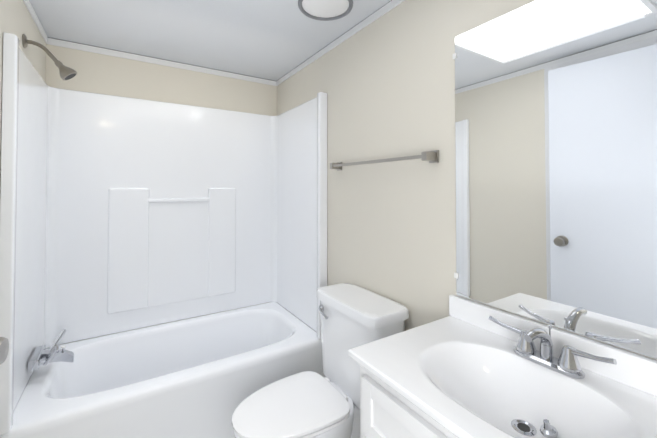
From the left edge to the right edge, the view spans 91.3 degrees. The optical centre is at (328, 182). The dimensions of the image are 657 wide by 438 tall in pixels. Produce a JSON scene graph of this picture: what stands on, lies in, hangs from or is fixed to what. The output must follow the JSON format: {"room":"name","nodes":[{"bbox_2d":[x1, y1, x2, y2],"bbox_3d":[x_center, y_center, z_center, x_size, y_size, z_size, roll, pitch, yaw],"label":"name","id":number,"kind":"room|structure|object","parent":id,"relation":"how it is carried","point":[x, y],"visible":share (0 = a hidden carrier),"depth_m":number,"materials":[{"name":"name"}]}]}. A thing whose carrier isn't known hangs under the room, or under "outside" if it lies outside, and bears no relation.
{"room":"bathroom","nodes":[
{"label":"bathroom","id":0,"kind":"room"},
{"bbox_2d":[0,337,8,364],"bbox_3d":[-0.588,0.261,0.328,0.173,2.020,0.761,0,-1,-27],"label":"door knob","id":1,"kind":"object","parent":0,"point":[4,346],"depth_m":0.65,"materials":[{"name":"metal"}]},
{"bbox_2d":[0,0,45,198],"bbox_3d":[-0.841,0.222,0.538,0.080,2.130,2.930,1,-1,-32],"label":"wall","id":2,"kind":"structure","parent":0,"point":[16,19],"depth_m":1.37,"materials":[{"name":"beige paint"}]},
{"bbox_2d":[23,0,50,44],"bbox_3d":[-0.801,-0.822,0.581,0.013,0.040,2.930,1,-1,-32],"label":"trim","id":3,"kind":"structure","parent":2,"relation":"attached to","point":[47,40],"depth_m":1.59,"materials":[{"name":"white wood"}]},
{"bbox_2d":[22,34,76,79],"bbox_3d":[-1.262,-0.563,1.463,0.187,0.178,0.068,1,-1,-32],"label":"shower head","id":4,"kind":"object","parent":2,"relation":"attached to","point":[66,73],"visible":1,"depth_m":1.46},
{"bbox_2d":[45,44,276,344],"bbox_3d":[-1.025,0.251,2.204,1.560,2.130,0.080,1,-1,-32],"label":"wall","id":5,"kind":"structure","parent":0,"point":[109,75],"depth_m":2.10,"materials":[{"name":"beige paint"}]},
{"bbox_2d":[51,38,274,85],"bbox_3d":[-0.995,-0.794,2.186,1.350,0.040,0.013,1,-1,-32],"label":"trim","id":6,"kind":"structure","parent":5,"relation":"attached to","point":[57,42],"depth_m":2.09,"materials":[{"name":"white wood"}]},
{"bbox_2d":[29,0,390,80],"bbox_3d":[-0.216,-0.861,0.954,1.560,0.050,3.090,1,-1,-32],"label":"ceiling","id":7,"kind":"structure","parent":0,"point":[275,40],"depth_m":1.73,"materials":[{"name":"paint"}]},
{"bbox_2d":[298,0,352,20],"bbox_3d":[-0.014,-0.820,1.492,0.256,0.013,0.256,1,-1,-32],"label":"ceiling light","id":8,"kind":"object","parent":7,"relation":"attached to","point":[325,10],"visible":1,"depth_m":1.51,"materials":[{"name":"white glass"}]},
{"bbox_2d":[277,0,656,359],"bbox_3d":[0.408,0.236,1.333,0.080,2.130,2.930,1,-1,-32],"label":"wall","id":9,"kind":"structure","parent":0,"point":[385,82],"depth_m":1.43,"materials":[{"name":"beige paint"}]},
{"bbox_2d":[275,0,404,85],"bbox_3d":[0.368,-0.809,1.326,0.013,0.040,2.930,1,-1,-32],"label":"trim","id":10,"kind":"structure","parent":9,"relation":"attached to","point":[378,13],"depth_m":1.75,"materials":[{"name":"white wood"}]},
{"bbox_2d":[330,150,438,170],"bbox_3d":[0.213,-0.096,1.511,0.062,0.048,0.694,1,-1,-32],"label":"towel rail","id":11,"kind":"object","parent":9,"relation":"attached to","point":[431,156],"visible":1,"depth_m":1.33,"materials":[{"name":"silver metal"}]},
{"bbox_2d":[453,0,656,358],"bbox_3d":[0.781,-0.072,0.668,0.010,0.938,1.200,1,-1,-32],"label":"mirror","id":12,"kind":"object","parent":9,"relation":"attached to","point":[556,152],"visible":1,"depth_m":0.88,"materials":[{"name":"clear glass"}]},
{"bbox_3d":[-0.216,1.319,0.916,1.560,0.050,3.090,1,-1,-32],"label":"floor","id":13,"kind":"structure","parent":0,"visible":0},
{"bbox_2d":[0,32,326,437],"bbox_3d":[-0.798,0.387,1.847,1.394,1.845,0.757,1,-1,-32],"label":"shower","id":14,"kind":"object","parent":13,"relation":"on","point":[120,214],"visible":0.98,"depth_m":1.93,"materials":[{"name":"white plastic"}]},
{"bbox_2d":[27,329,73,371],"bbox_3d":[-1.322,0.812,1.543,0.156,0.134,0.238,1,-1,-32],"label":"tub faucet","id":15,"kind":"object","parent":14,"relation":"attached to","point":[43,355],"visible":1,"depth_m":1.52,"materials":[{"name":"silver metal"}]},
{"bbox_2d":[232,283,408,437],"bbox_3d":[-0.057,0.910,1.333,0.675,0.782,0.452,1,-1,-32],"label":"toilet","id":16,"kind":"object","parent":13,"relation":"on","point":[308,404],"visible":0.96,"depth_m":1.31,"materials":[{"name":"white ceramic"}]},
{"bbox_2d":[348,294,656,437],"bbox_3d":[0.439,0.846,0.753,0.472,0.890,0.687,1,-1,-32],"label":"bathroom vanity","id":17,"kind":"object","parent":13,"relation":"on","point":[463,370],"visible":0.88,"depth_m":0.82,"materials":[{"name":"ceramic"}]},
{"bbox_2d":[540,419,557,437],"bbox_3d":[0.511,0.570,0.745,0.034,0.037,0.036,1,-1,-32],"label":"stopper","id":18,"kind":"object","parent":17,"relation":"in","point":[547,430],"visible":0.96,"depth_m":0.74,"materials":[{"name":"silver metal"}]},
{"bbox_2d":[489,316,616,378],"bbox_3d":[0.546,0.425,0.831,0.124,0.103,0.296,1,-1,-32],"label":"sink faucet","id":19,"kind":"object","parent":17,"relation":"on","point":[566,363],"visible":0.98,"depth_m":0.82,"materials":[{"name":"silver metal"}]}
]}

